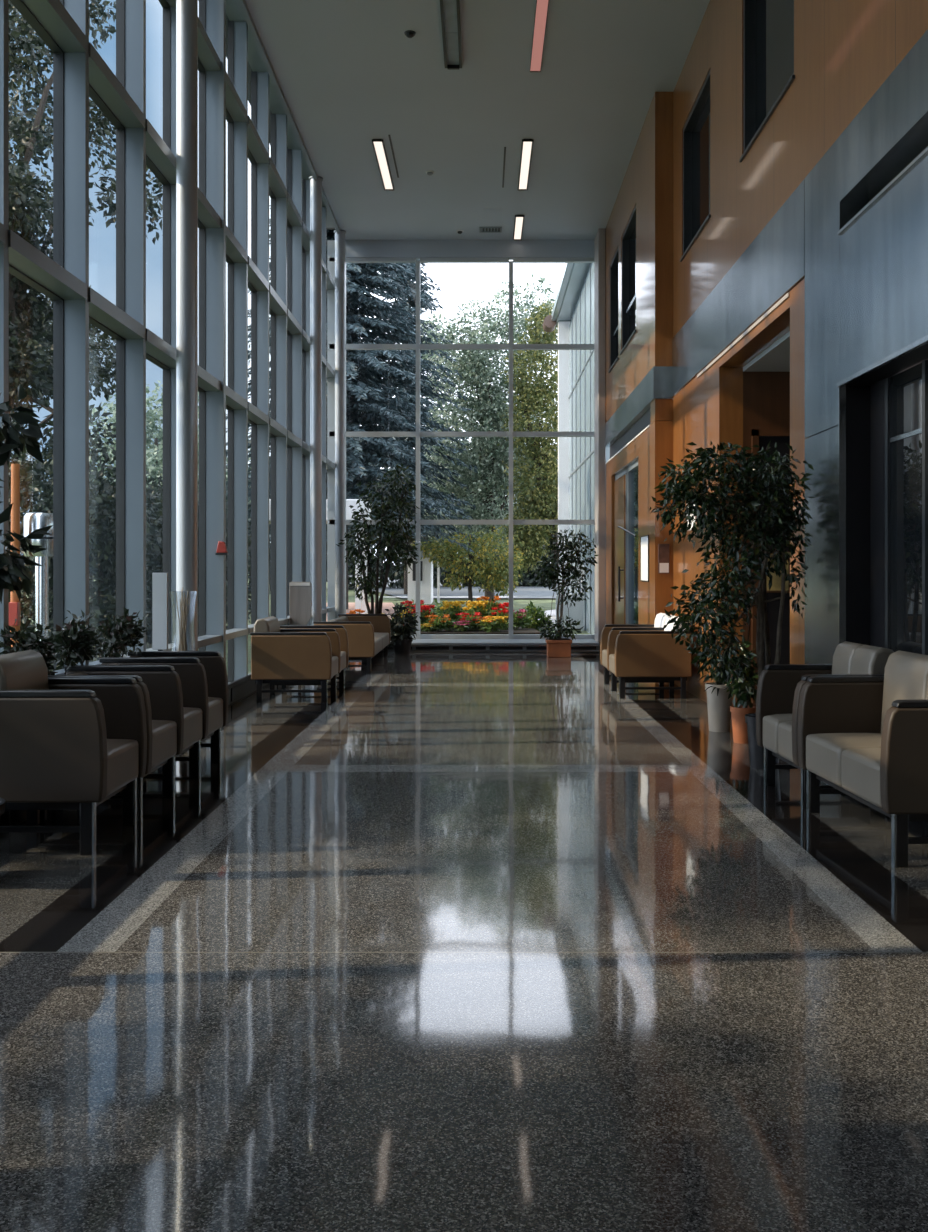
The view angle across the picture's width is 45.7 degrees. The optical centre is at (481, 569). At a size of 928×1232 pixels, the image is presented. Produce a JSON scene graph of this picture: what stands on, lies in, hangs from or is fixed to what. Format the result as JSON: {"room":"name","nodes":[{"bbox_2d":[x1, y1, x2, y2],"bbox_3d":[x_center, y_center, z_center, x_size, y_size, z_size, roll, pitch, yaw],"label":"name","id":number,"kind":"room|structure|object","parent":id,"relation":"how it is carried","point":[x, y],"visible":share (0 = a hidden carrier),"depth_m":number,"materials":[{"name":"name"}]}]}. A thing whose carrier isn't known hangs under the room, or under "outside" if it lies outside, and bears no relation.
{"room":"lobby","nodes":[
{"label":"lobby","id":0,"kind":"room"},
{"bbox_2d":[198,0,334,228],"bbox_3d":[1.650,-5.910,7.800,9.100,0.180,22.000,0,0,0],"label":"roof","id":1,"kind":"structure","parent":0,"point":[249,67],"depth_m":13.13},
{"bbox_2d":[0,651,927,1231],"bbox_3d":[1.625,1.375,7.775,8.750,0.150,21.550,0,0,0],"label":"floor","id":2,"kind":"structure","parent":0,"point":[443,941],"depth_m":3.48,"materials":[{"name":"stone"}]},
{"bbox_2d":[0,384,52,816],"bbox_3d":[-2.094,0.266,4.626,0.569,2.068,0.522,0,0,0],"label":"potted plant","id":3,"kind":"object","parent":2,"relation":"on","point":[9,579],"visible":1,"depth_m":4.64,"materials":[{"name":"green plant"}]},
{"bbox_2d":[0,619,60,825],"bbox_3d":[-2.367,0.774,5.777,0.264,1.051,0.556,0,0,0],"label":"shrub","id":4,"kind":"object","parent":2,"relation":"on","point":[10,817],"visible":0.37,"depth_m":5.68,"materials":[{"name":"green plant"}]},
{"bbox_2d":[0,0,86,674],"bbox_3d":[-2.542,-2.250,6.231,0.215,7.100,1.197,0,0,0],"label":"window","id":5,"kind":"structure","parent":2,"relation":"on","point":[49,19],"depth_m":5.78,"materials":[{"name":"grey metal"}]},
{"bbox_2d":[0,650,146,854],"bbox_3d":[-2.055,0.851,5.325,0.670,0.898,0.670,0,0,0],"label":"armchair","id":6,"kind":"object","parent":2,"relation":"on","point":[67,743],"visible":1,"depth_m":5.00,"materials":[{"name":"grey leather"}]},
{"bbox_2d":[50,610,106,674],"bbox_3d":[-2.362,0.767,6.480,0.272,1.067,0.614,0,0,0],"label":"shrub","id":7,"kind":"object","parent":2,"relation":"on","point":[77,646],"visible":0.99,"depth_m":6.34,"materials":[{"name":"green plant"}]},
{"bbox_2d":[53,0,144,670],"bbox_3d":[-2.542,-2.250,7.396,0.215,7.100,1.197,0,0,0],"label":"window","id":8,"kind":"structure","parent":2,"relation":"on","point":[77,76],"depth_m":6.81,"materials":[{"name":"grey metal"}]},
{"bbox_2d":[95,607,148,664],"bbox_3d":[-2.362,0.774,7.219,0.267,1.053,0.570,0,0,0],"label":"shrub","id":9,"kind":"object","parent":2,"relation":"on","point":[127,632],"visible":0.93,"depth_m":7.14,"materials":[{"name":"green plant"}]},
{"bbox_2d":[40,651,228,820],"bbox_3d":[-2.055,0.925,6.580,0.670,0.750,1.800,0,0,0],"label":"armchairs","id":10,"kind":"object","parent":2,"relation":"on","point":[186,696],"visible":0.53,"depth_m":6.45,"materials":[{"name":"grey leather"}]},
{"bbox_2d":[116,0,175,653],"bbox_3d":[-2.542,-2.250,8.562,0.215,7.100,1.197,0,0,0],"label":"window","id":11,"kind":"structure","parent":2,"relation":"on","point":[136,148],"depth_m":7.98,"materials":[{"name":"grey metal"}]},
{"bbox_2d":[152,573,167,650],"bbox_3d":[-2.345,0.660,8.018,0.110,1.280,0.025,0,0,0],"label":"display board","id":12,"kind":"object","parent":2,"relation":"on","point":[159,580],"visible":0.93,"depth_m":8.01,"materials":[{"name":"white paper"}]},
{"bbox_2d":[176,0,197,650],"bbox_3d":[-2.330,-2.100,8.690,0.200,6.800,0.200,0,0,0],"label":"pillar","id":13,"kind":"structure","parent":2,"relation":"on","point":[186,10],"depth_m":8.62,"materials":[{"name":"silver metal"}]},
{"bbox_2d":[163,7,221,647],"bbox_3d":[-2.542,-2.250,9.726,0.215,7.100,1.197,0,0,0],"label":"window","id":14,"kind":"structure","parent":2,"relation":"on","point":[208,59],"depth_m":9.14,"materials":[{"name":"grey metal"}]},
{"bbox_2d":[199,0,247,683],"bbox_3d":[-2.535,-2.250,10.892,0.230,7.100,1.197,0,0,0],"label":"window","id":15,"kind":"structure","parent":2,"relation":"on","point":[219,101],"depth_m":10.31,"materials":[{"name":"grey metal"}]},
{"bbox_2d":[228,19,268,682],"bbox_3d":[-2.542,-2.250,12.056,0.215,7.100,1.197,0,0,0],"label":"window","id":16,"kind":"structure","parent":2,"relation":"on","point":[245,143],"depth_m":11.47,"materials":[{"name":"grey metal"}]},
{"bbox_2d":[228,674,268,704],"bbox_3d":[-2.440,1.200,10.000,0.030,0.200,15.600,0,0,0],"label":"baseboard","id":17,"kind":"structure","parent":2,"relation":"on","point":[238,689],"depth_m":11.11,"materials":[{"name":"metal"}]},
{"bbox_2d":[251,69,287,635],"bbox_3d":[-2.542,-2.250,13.222,0.215,7.100,1.197,0,0,0],"label":"window","id":18,"kind":"structure","parent":2,"relation":"on","point":[266,181],"depth_m":12.64,"materials":[{"name":"grey metal"}]},
{"bbox_2d":[271,112,301,624],"bbox_3d":[-2.542,-2.250,14.386,0.215,7.100,1.197,0,0,0],"label":"window","id":19,"kind":"structure","parent":2,"relation":"on","point":[284,214],"depth_m":13.80,"materials":[{"name":"grey metal"}]},
{"bbox_2d":[287,147,311,624],"bbox_3d":[-2.542,-2.250,15.552,0.215,7.100,1.197,0,0,0],"label":"window","id":20,"kind":"structure","parent":2,"relation":"on","point":[298,237],"depth_m":14.97,"materials":[{"name":"grey metal"}]},
{"bbox_2d":[250,616,348,701],"bbox_3d":[-1.879,0.890,11.512,0.799,0.820,1.425,0,0,0],"label":"armchairs","id":21,"kind":"object","parent":2,"relation":"on","point":[284,655],"visible":1,"depth_m":10.80,"materials":[{"name":"brown leather"}]},
{"bbox_2d":[289,582,311,624],"bbox_3d":[-2.310,0.725,14.000,0.280,1.150,0.200,0,0,0],"label":"stand","id":22,"kind":"object","parent":2,"relation":"on","point":[300,593],"visible":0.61,"depth_m":13.98,"materials":[{"name":"metal"}]},
{"bbox_2d":[302,180,326,624],"bbox_3d":[-2.542,-2.250,16.716,0.215,7.100,1.197,0,0,0],"label":"window","id":23,"kind":"structure","parent":2,"relation":"on","point":[305,183],"depth_m":16.13,"materials":[{"name":"grey metal"}]},
{"bbox_2d":[309,176,322,624],"bbox_3d":[-2.329,-2.100,15.430,0.200,6.800,0.200,0,0,0],"label":"pillar","id":24,"kind":"structure","parent":2,"relation":"on","point":[315,185],"depth_m":15.35,"materials":[{"name":"silver metal"}]},
{"bbox_2d":[322,206,334,621],"bbox_3d":[-2.542,-2.250,17.841,0.215,7.100,1.117,0,0,0],"label":"window","id":25,"kind":"structure","parent":2,"relation":"on","point":[328,283],"depth_m":17.29,"materials":[{"name":"grey metal"}]},
{"bbox_2d":[334,230,345,618],"bbox_3d":[-2.304,-2.100,17.850,0.200,6.800,0.200,0,0,0],"label":"pillar","id":26,"kind":"structure","parent":2,"relation":"on","point":[339,237],"depth_m":17.79,"materials":[{"name":"silver metal"}]},
{"bbox_2d":[313,614,390,673],"bbox_3d":[-1.722,0.972,14.925,0.765,0.655,2.450,0,0,0],"label":"sofa","id":27,"kind":"object","parent":2,"relation":"on","point":[368,634],"visible":0.64,"depth_m":13.72,"materials":[{"name":"brown leather"}]},
{"bbox_2d":[336,463,420,655],"bbox_3d":[-1.569,-0.170,16.730,1.283,2.940,1.023,0,0,0],"label":"potted ficus","id":28,"kind":"object","parent":2,"relation":"on","point":[380,511],"visible":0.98,"depth_m":16.67,"materials":[{"name":"plant"}]},
{"bbox_2d":[385,603,423,654],"bbox_3d":[-1.260,0.896,16.863,0.620,0.808,0.555,0,0,-26],"label":"potted plant","id":29,"kind":"object","parent":2,"relation":"on","point":[401,639],"visible":0.94,"depth_m":16.76,"materials":[{"name":"green plant"}]},
{"bbox_2d":[388,646,595,649],"bbox_3d":[-0.200,1.230,17.335,4.000,0.050,0.020,0,0,0],"label":"floor vent","id":30,"kind":"object","parent":2,"relation":"in","point":[412,647],"depth_m":17.33,"materials":[{"name":"black metal"}]},
{"bbox_2d":[388,639,599,651],"bbox_3d":[-0.255,1.225,17.819,4.210,0.150,1.038,0,0,0],"label":"plinth","id":31,"kind":"object","parent":2,"relation":"on","point":[418,645],"visible":0.62,"depth_m":17.34,"materials":[{"name":"grey concrete"}]},
{"bbox_2d":[533,528,597,657],"bbox_3d":[1.242,0.339,16.516,1.002,1.921,0.665,0,0,0],"label":"potted ficus","id":32,"kind":"object","parent":2,"relation":"on","point":[557,647],"visible":1,"depth_m":16.43,"materials":[{"name":"plant"}]},
{"bbox_2d":[600,613,691,698],"bbox_3d":[1.730,0.890,11.787,0.780,0.820,1.425,0,0,0],"label":"armchairs","id":33,"kind":"object","parent":2,"relation":"on","point":[632,653],"visible":0.97,"depth_m":11.08,"materials":[{"name":"brown leather"}]},
{"bbox_2d":[701,671,732,731],"bbox_3d":[1.898,0.988,8.907,0.333,0.624,0.476,0,0,0],"label":"planter","id":34,"kind":"object","parent":2,"relation":"on","point":[718,703],"visible":0.71,"depth_m":8.82,"materials":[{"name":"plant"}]},
{"bbox_2d":[650,440,815,769],"bbox_3d":[1.651,0.224,7.265,1.082,2.153,0.878,0,0,7],"label":"potted ficus","id":35,"kind":"object","parent":2,"relation":"on","point":[760,531],"visible":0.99,"depth_m":7.18,"materials":[{"name":"plant"}]},
{"bbox_2d":[720,643,757,743],"bbox_3d":[1.979,0.917,8.298,0.357,0.765,0.351,0,0,-35],"label":"potted plant","id":36,"kind":"object","parent":2,"relation":"on","point":[744,690],"visible":0.66,"depth_m":8.24,"materials":[{"name":"green plant"}]},
{"bbox_2d":[756,641,893,809],"bbox_3d":[1.991,0.864,6.327,0.630,0.872,0.730,0,0,-3],"label":"armchair","id":37,"kind":"object","parent":2,"relation":"on","point":[779,688],"visible":0.5,"depth_m":6.50,"materials":[{"name":"brown leather"}]},
{"bbox_2d":[797,650,927,867],"bbox_3d":[2.041,0.864,5.372,0.630,0.872,1.150,0,0,-3],"label":"sofa","id":38,"kind":"object","parent":2,"relation":"on","point":[865,738],"visible":1,"depth_m":5.44,"materials":[{"name":"brown leather"}]},
{"bbox_3d":[-2.240,0.970,8.250,0.240,0.660,0.240,0,0,0],"label":"plant stand","id":39,"kind":"object","parent":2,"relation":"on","visible":0},
{"bbox_2d":[170,587,196,650],"bbox_3d":[-2.240,0.384,8.250,0.200,0.509,0.200,0,0,0],"label":"glass vase","id":40,"kind":"object","parent":39,"relation":"on","point":[183,607],"visible":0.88,"depth_m":8.24,"materials":[{"name":"glass"}]},
{"bbox_2d":[346,240,593,259],"bbox_3d":[0.015,-5.356,18.410,4.570,0.288,0.180,0,0,0],"label":"ceiling beam","id":41,"kind":"structure","parent":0,"point":[417,249],"depth_m":18.32,"materials":[{"name":"white paint"}]},
{"bbox_2d":[237,0,339,232],"bbox_3d":[-2.315,-5.520,7.700,0.050,0.160,21.400,0,0,0],"label":"trim","id":42,"kind":"structure","parent":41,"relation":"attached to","point":[243,6],"depth_m":12.64,"materials":[{"name":"grey metal"}]},
{"bbox_2d":[245,0,709,240],"bbox_3d":[0.105,-5.550,7.775,4.790,0.100,21.550,0,0,0],"label":"ceiling","id":43,"kind":"structure","parent":0,"point":[348,73],"depth_m":12.89,"materials":[{"name":"white paint"}]},
{"bbox_2d":[372,139,393,190],"bbox_3d":[-1.335,-5.485,14.950,0.146,0.030,1.836,0,0,0],"label":"recessed light","id":44,"kind":"object","parent":43,"relation":"in","point":[378,144],"visible":1,"depth_m":14.85,"materials":[{"name":"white plastic"}]},
{"bbox_2d":[440,0,461,69],"bbox_3d":[-0.310,-5.475,10.875,0.190,0.050,2.210,0,0,0],"label":"ceiling light","id":45,"kind":"object","parent":43,"relation":"attached to","point":[449,9],"visible":1,"depth_m":11.24,"materials":[{"name":"black plastic"}]},
{"bbox_2d":[443,0,458,64],"bbox_3d":[-0.310,-5.493,10.875,0.130,0.010,2.142,0,0,0],"label":"diffuser","id":46,"kind":"object","parent":45,"relation":"attached to","point":[450,7],"depth_m":11.21,"materials":[{"name":"white plastic"}]},
{"bbox_2d":[513,215,523,240],"bbox_3d":[0.585,-5.485,17.650,0.146,0.030,1.236,0,0,0],"label":"recessed light","id":47,"kind":"object","parent":43,"relation":"in","point":[519,219],"visible":1,"depth_m":17.62,"materials":[{"name":"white plastic"}]},
{"bbox_2d":[518,139,533,190],"bbox_3d":[0.585,-5.485,14.950,0.146,0.030,1.836,0,0,0],"label":"recessed light","id":48,"kind":"object","parent":43,"relation":"in","point":[527,144],"visible":1,"depth_m":14.85,"materials":[{"name":"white plastic"}]},
{"bbox_2d":[530,0,548,71],"bbox_3d":[0.585,-5.490,11.050,0.122,0.020,2.112,0,0,0],"label":"recessed light","id":49,"kind":"object","parent":43,"relation":"in","point":[541,10],"visible":1,"depth_m":11.27,"materials":[{"name":"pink plastic"}]},
{"bbox_2d":[545,639,571,657],"bbox_3d":[1.150,1.170,16.500,0.380,0.260,0.380,0,0,0],"label":"pot","id":50,"kind":"object","parent":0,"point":[556,648],"depth_m":16.33,"materials":[{"name":"ceramic"}]},
{"bbox_2d":[606,92,672,623],"bbox_3d":[2.100,-1.600,15.480,0.220,7.800,5.660,0,0,0],"label":"wall","id":51,"kind":"structure","parent":0,"point":[647,184],"depth_m":13.15,"materials":[{"name":"orange wood"}]},
{"bbox_2d":[594,228,605,650],"bbox_3d":[1.930,-2.100,18.010,0.120,6.800,0.620,0,0,0],"label":"column","id":52,"kind":"structure","parent":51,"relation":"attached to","point":[600,239],"depth_m":17.70,"materials":[{"name":"beige paint"}]},
{"bbox_2d":[608,248,618,372],"bbox_3d":[2.080,-3.913,16.600,0.220,1.675,1.140,0,0,0],"label":"window","id":53,"kind":"structure","parent":51,"relation":"in","point":[614,357],"depth_m":17.10,"materials":[{"name":"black glass"}]},
{"bbox_2d":[614,459,637,623],"bbox_3d":[2.009,-0.075,15.450,0.262,2.750,2.900,0,0,0],"label":"door","id":54,"kind":"structure","parent":51,"relation":"in","point":[624,483],"depth_m":15.62,"materials":[{"name":"glass"}]},
{"bbox_2d":[620,205,635,354],"bbox_3d":[2.080,-3.913,14.950,0.220,1.675,1.540,0,0,0],"label":"window","id":55,"kind":"structure","parent":51,"relation":"in","point":[629,236],"depth_m":15.48,"materials":[{"name":"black glass"}]},
{"bbox_2d":[610,408,650,457],"bbox_3d":[2.120,-1.844,15.325,0.140,0.248,4.650,0,0,0],"label":"slot","id":56,"kind":"structure","parent":51,"relation":"attached to","point":[644,421],"depth_m":15.08,"materials":[{"name":"grey metal"}]},
{"bbox_2d":[605,366,673,446],"bbox_3d":[2.090,-2.154,15.140,0.240,0.368,5.020,0,0,0],"label":"band","id":57,"kind":"object","parent":51,"relation":"attached to","point":[657,384],"visible":0.79,"depth_m":13.76,"materials":[{"name":"metal"}]},
{"bbox_2d":[640,535,648,581],"bbox_3d":[1.984,-0.140,13.425,0.012,0.560,0.650,0,0,0],"label":"framed notice","id":58,"kind":"object","parent":51,"relation":"attached to","point":[644,540],"visible":1,"depth_m":13.43,"materials":[{"name":"paper"}]},
{"bbox_2d":[658,544,669,572],"bbox_3d":[2.090,-0.130,12.642,0.130,0.340,0.016,0,0,0],"label":"wall sign","id":59,"kind":"object","parent":51,"relation":"attached to","point":[663,549],"visible":1,"depth_m":12.64,"materials":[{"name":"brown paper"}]},
{"bbox_2d":[745,713,778,769],"bbox_3d":[1.860,1.130,7.250,0.248,0.340,0.248,0,0,0],"label":"pot","id":60,"kind":"object","parent":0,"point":[756,753],"depth_m":7.19,"materials":[{"name":"ceramic"}]},
{"bbox_2d":[743,372,789,701],"bbox_3d":[3.960,-0.290,9.030,3.080,3.180,2.540,0,0,0],"label":"wall","id":61,"kind":"structure","parent":0,"point":[766,395],"depth_m":10.20,"materials":[{"name":"brown wood"}]},
{"bbox_2d":[752,429,789,705],"bbox_3d":[2.960,0.000,10.185,0.920,2.600,0.030,0,0,0],"label":"door","id":62,"kind":"structure","parent":61,"relation":"in","point":[761,437],"depth_m":10.18,"materials":[{"name":"brown wood"}]},
{"bbox_2d":[762,552,789,592],"bbox_3d":[2.720,0.020,10.161,0.260,0.380,0.016,0,0,0],"label":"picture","id":63,"kind":"object","parent":62,"relation":"attached to","point":[776,580],"visible":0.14,"depth_m":10.15,"materials":[{"name":"beige paper"}]},
{"bbox_2d":[743,331,789,371],"bbox_3d":[3.960,-1.860,9.030,3.080,0.040,2.340,0,0,0],"label":"ceiling","id":64,"kind":"structure","parent":0,"point":[776,358],"depth_m":9.66,"materials":[{"name":"white paint"}]},
{"bbox_2d":[635,0,927,704],"bbox_3d":[2.643,-2.100,7.650,0.915,6.800,21.300,0,0,0],"label":"wall","id":65,"kind":"structure","parent":0,"point":[866,285],"depth_m":7.19,"materials":[{"name":"orange wood"}]},
{"bbox_2d":[680,71,710,261],"bbox_3d":[2.290,-4.122,11.350,0.220,1.455,1.540,0,0,0],"label":"window","id":66,"kind":"structure","parent":65,"relation":"in","point":[696,130],"depth_m":11.69,"materials":[{"name":"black glass"}]},
{"bbox_2d":[672,179,804,395],"bbox_3d":[2.303,-2.326,10.045,0.235,0.652,5.166,0,0,0],"label":"wall panel","id":67,"kind":"object","parent":65,"relation":"attached to","point":[772,265],"visible":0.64,"depth_m":9.09,"materials":[{"name":"metal"}]},
{"bbox_2d":[697,292,789,377],"bbox_3d":[2.219,-1.970,9.530,0.062,0.030,3.340,0,0,0],"label":"strip","id":68,"kind":"object","parent":65,"relation":"attached to","point":[787,295],"visible":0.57,"depth_m":9.07,"materials":[{"name":"beige paint"}]},
{"bbox_2d":[739,0,794,161],"bbox_3d":[2.290,-4.178,8.525,0.220,1.445,1.590,0,0,0],"label":"window","id":69,"kind":"structure","parent":65,"relation":"in","point":[768,25],"depth_m":8.92,"materials":[{"name":"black glass"}]},
{"bbox_2d":[837,147,927,644],"bbox_3d":[2.195,-0.381,1.866,0.050,3.362,9.732,0,0,0],"label":"strip","id":70,"kind":"object","parent":65,"relation":"attached to","point":[841,388],"visible":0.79,"depth_m":6.71,"materials":[{"name":"silver metal"}]},
{"bbox_2d":[844,343,927,647],"bbox_3d":[2.345,0.080,1.860,0.310,2.440,9.720,0,0,0],"label":"doorway frame","id":71,"kind":"object","parent":65,"relation":"in","point":[865,395],"visible":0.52,"depth_m":6.71,"materials":[{"name":"black metal"}]},
{"bbox_2d":[885,360,927,654],"bbox_3d":[2.390,0.090,6.150,0.060,2.420,0.580,0,0,0],"label":"window","id":72,"kind":"structure","parent":71,"relation":"attached to","point":[906,392],"depth_m":6.14,"materials":[{"name":"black glass"}]},
{"bbox_3d":[-0.200,1.231,18.420,4.800,0.138,0.160,0,0,0],"label":"wall","id":73,"kind":"structure","parent":0,"visible":0},
{"bbox_2d":[327,240,415,638],"bbox_3d":[-1.825,-2.100,18.405,1.510,6.800,0.110,0,0,0],"label":"window","id":74,"kind":"structure","parent":73,"relation":"in","point":[330,243],"depth_m":18.35,"materials":[{"name":"metal"}]},
{"bbox_2d":[416,258,508,638],"bbox_3d":[-0.310,-1.955,18.395,1.590,6.510,0.130,0,0,0],"label":"window","id":75,"kind":"structure","parent":73,"relation":"in","point":[419,346],"depth_m":18.35,"materials":[{"name":"metal"}]},
{"bbox_2d":[509,258,593,638],"bbox_3d":[1.220,-1.955,18.395,1.540,6.510,0.130,0,0,0],"label":"window","id":76,"kind":"structure","parent":73,"relation":"in","point":[512,346],"depth_m":18.35,"materials":[{"name":"metal"}]},
{"label":"outside","id":77,"kind":"structure","parent":0,"visible":0},
{"bbox_2d":[21,579,588,675],"bbox_3d":[-2.500,0.720,39.000,85.000,1.761,102.000,0,0,0],"label":"ground","id":78,"kind":"structure","parent":77,"point":[518,603],"depth_m":34.21,"materials":[{"name":"green plant"}]},
{"bbox_2d":[9,464,20,646],"bbox_3d":[-4.050,0.205,9.533,0.100,2.250,0.125,0,0,0],"label":"wooden pole","id":79,"kind":"object","parent":78,"relation":"on","point":[14,604],"visible":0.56,"depth_m":9.52,"materials":[{"name":"orange wood"}]},
{"bbox_2d":[24,513,52,654],"bbox_3d":[-3.900,0.415,9.750,0.304,1.830,0.304,0,0,0],"label":"bollard light","id":80,"kind":"object","parent":78,"relation":"on","point":[32,521],"visible":0.56,"depth_m":9.70,"materials":[{"name":"silver metal"}]},
{"bbox_2d":[9,96,115,519],"bbox_3d":[-9.211,-3.938,21.366,4.202,10.444,4.603,0,0,16],"label":"tree","id":81,"kind":"object","parent":78,"relation":"on","point":[104,348],"visible":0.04,"depth_m":21.59,"materials":[{"name":"green plant"}]},
{"bbox_2d":[9,0,162,474],"bbox_3d":[-6.992,-4.160,16.122,4.846,10.994,4.423,0,0,-25],"label":"tree","id":82,"kind":"object","parent":78,"relation":"on","point":[21,219],"visible":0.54,"depth_m":15.74,"materials":[{"name":"green plant"}]},
{"bbox_2d":[9,427,270,664],"bbox_3d":[-5.636,-0.088,18.771,2.636,3.608,10.696,0,0,0],"label":"tree","id":83,"kind":"object","parent":78,"relation":"on","point":[102,494],"visible":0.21,"depth_m":15.39,"materials":[{"name":"green plant"}]},
{"bbox_2d":[89,380,198,516],"bbox_3d":[-8.024,-1.891,27.075,4.249,6.116,4.814,0,0,37],"label":"tree","id":84,"kind":"object","parent":78,"relation":"on","point":[154,466],"visible":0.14,"depth_m":26.96,"materials":[{"name":"green plant"}]},
{"bbox_2d":[269,499,371,613],"bbox_3d":[-3.750,-0.156,24.650,2.400,2.750,1.700,0,0,0],"label":"pavilion","id":85,"kind":"object","parent":78,"relation":"on","point":[349,512],"visible":0.13,"depth_m":23.94,"materials":[{"name":"white paint"}]},
{"bbox_2d":[226,205,501,608],"bbox_3d":[-3.810,-7.375,29.448,8.193,16.969,8.506,0,0,-34],"label":"conifer","id":86,"kind":"object","parent":78,"relation":"on","point":[366,401],"visible":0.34,"depth_m":28.88,"materials":[{"name":"green plant"}]},
{"bbox_2d":[326,484,450,589],"bbox_3d":[-4.558,-1.471,45.036,6.937,5.344,2.942,0,0,-3],"label":"hedge","id":87,"kind":"object","parent":78,"relation":"on","point":[393,575],"visible":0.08,"depth_m":44.68,"materials":[{"name":"green plant"}]},
{"bbox_2d":[326,260,482,593],"bbox_3d":[-2.665,-5.604,39.228,6.926,13.028,6.816,0,0,6],"label":"conifer","id":88,"kind":"object","parent":78,"relation":"on","point":[410,303],"visible":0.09,"depth_m":38.67,"materials":[{"name":"green plant"}]},
{"bbox_2d":[402,544,439,603],"bbox_3d":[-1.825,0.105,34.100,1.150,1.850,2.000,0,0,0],"label":"house","id":89,"kind":"structure","parent":78,"relation":"on","point":[426,569],"depth_m":33.30,"materials":[{"name":"paint"}]},
{"bbox_2d":[410,525,529,600],"bbox_3d":[-0.317,-0.012,28.002,2.976,2.327,2.170,0,0,-14],"label":"tree","id":90,"kind":"object","parent":78,"relation":"on","point":[495,571],"visible":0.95,"depth_m":27.80,"materials":[{"name":"green plant"}]},
{"bbox_2d":[410,627,540,633],"bbox_3d":[-0.700,1.255,21.500,3.600,0.190,2.200,0,0,0],"label":"flower bed","id":91,"kind":"object","parent":78,"relation":"on","point":[520,630],"visible":0.07,"depth_m":20.42,"materials":[{"name":"plant"}]},
{"bbox_2d":[409,605,437,623],"bbox_3d":[-1.158,0.934,21.229,0.717,0.539,0.582,0,0,-32],"label":"flowering plant","id":92,"kind":"object","parent":91,"relation":"on","point":[425,610],"visible":0.48,"depth_m":21.12,"materials":[{"name":"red plant"}]},
{"bbox_2d":[425,614,454,631],"bbox_3d":[-0.813,1.007,20.786,0.644,0.331,0.772,0,0,0],"label":"flowering plant","id":93,"kind":"object","parent":91,"relation":"on","point":[440,622],"visible":0.97,"depth_m":20.65,"materials":[{"name":"green plant"}]},
{"bbox_2d":[437,600,466,623],"bbox_3d":[-0.588,0.909,22.229,0.717,0.596,0.582,0,0,-32],"label":"flowering plant","id":94,"kind":"object","parent":91,"relation":"on","point":[452,610],"visible":0.7,"depth_m":22.11,"materials":[{"name":"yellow plant"}]},
{"bbox_2d":[460,600,491,618],"bbox_3d":[-0.120,0.899,21.629,0.717,0.618,0.582,0,0,-32],"label":"flowering plant","id":95,"kind":"object","parent":91,"relation":"on","point":[478,607],"visible":0.53,"depth_m":21.52,"materials":[{"name":"yellow plant"}]},
{"bbox_2d":[476,616,508,631],"bbox_3d":[0.243,1.026,20.729,0.717,0.328,0.582,0,0,-32],"label":"flowering plant","id":96,"kind":"object","parent":91,"relation":"on","point":[498,622],"visible":1,"depth_m":20.63,"materials":[{"name":"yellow plant"}]},
{"bbox_2d":[484,602,514,629],"bbox_3d":[0.353,0.922,21.523,0.693,0.595,0.542,0,0,40],"label":"flowering plant","id":97,"kind":"object","parent":91,"relation":"on","point":[502,610],"visible":0.45,"depth_m":21.37,"materials":[{"name":"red plant"}]},
{"bbox_2d":[503,609,531,629],"bbox_3d":[0.641,0.965,21.386,0.644,0.415,0.772,0,0,0],"label":"flowering plant","id":98,"kind":"object","parent":91,"relation":"on","point":[518,621],"visible":0.66,"depth_m":21.24,"materials":[{"name":"green plant"}]},
{"bbox_2d":[420,274,557,600],"bbox_3d":[0.219,-3.958,32.962,4.363,10.019,3.982,0,0,-42],"label":"broadleaf tree","id":99,"kind":"object","parent":78,"relation":"on","point":[477,365],"visible":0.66,"depth_m":32.51,"materials":[{"name":"green plant"}]},
{"bbox_2d":[422,446,557,586],"bbox_3d":[2.038,-2.260,46.953,11.000,7.284,3.039,0,0,0],"label":"hedge","id":100,"kind":"object","parent":78,"relation":"on","point":[528,578],"visible":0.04,"depth_m":46.64,"materials":[{"name":"green plant"}]},
{"bbox_2d":[497,298,557,574],"bbox_3d":[1.714,-3.124,29.986,2.618,8.522,2.838,0,0,9],"label":"tree","id":101,"kind":"object","parent":78,"relation":"on","point":[535,398],"visible":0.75,"depth_m":29.60,"materials":[{"name":"green plant"}]},
{"bbox_2d":[520,601,552,631],"bbox_3d":[1.064,0.991,21.977,0.731,0.778,0.635,0,0,33],"label":"bush","id":102,"kind":"object","parent":78,"relation":"on","point":[535,612],"visible":0.68,"depth_m":21.92,"materials":[{"name":"green plant"}]},
{"bbox_2d":[556,565,583,630],"bbox_3d":[1.810,0.579,22.630,0.580,1.350,0.060,0,0,0],"label":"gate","id":103,"kind":"object","parent":78,"relation":"on","point":[576,612],"visible":0.34,"depth_m":22.60,"materials":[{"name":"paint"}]},
{"bbox_2d":[543,263,609,633],"bbox_3d":[2.086,-2.530,23.475,1.109,7.660,8.550,0,0,0],"label":"building wing","id":104,"kind":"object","parent":78,"relation":"on","point":[573,308],"visible":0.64,"depth_m":24.14,"materials":[{"name":"grey metal"}]},
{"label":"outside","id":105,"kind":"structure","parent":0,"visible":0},
{"bbox_2d":[348,575,555,597],"bbox_3d":[1.200,0.545,54.000,25.600,0.756,36.000,0,0,0],"label":"road","id":106,"kind":"structure","parent":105,"point":[522,591],"depth_m":40.50,"materials":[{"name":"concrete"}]},
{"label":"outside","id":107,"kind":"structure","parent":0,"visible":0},
{"bbox_2d":[326,603,396,621],"bbox_3d":[-3.055,1.086,27.789,2.082,0.220,10.791,0,0,-8],"label":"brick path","id":108,"kind":"structure","parent":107,"point":[351,606],"depth_m":30.30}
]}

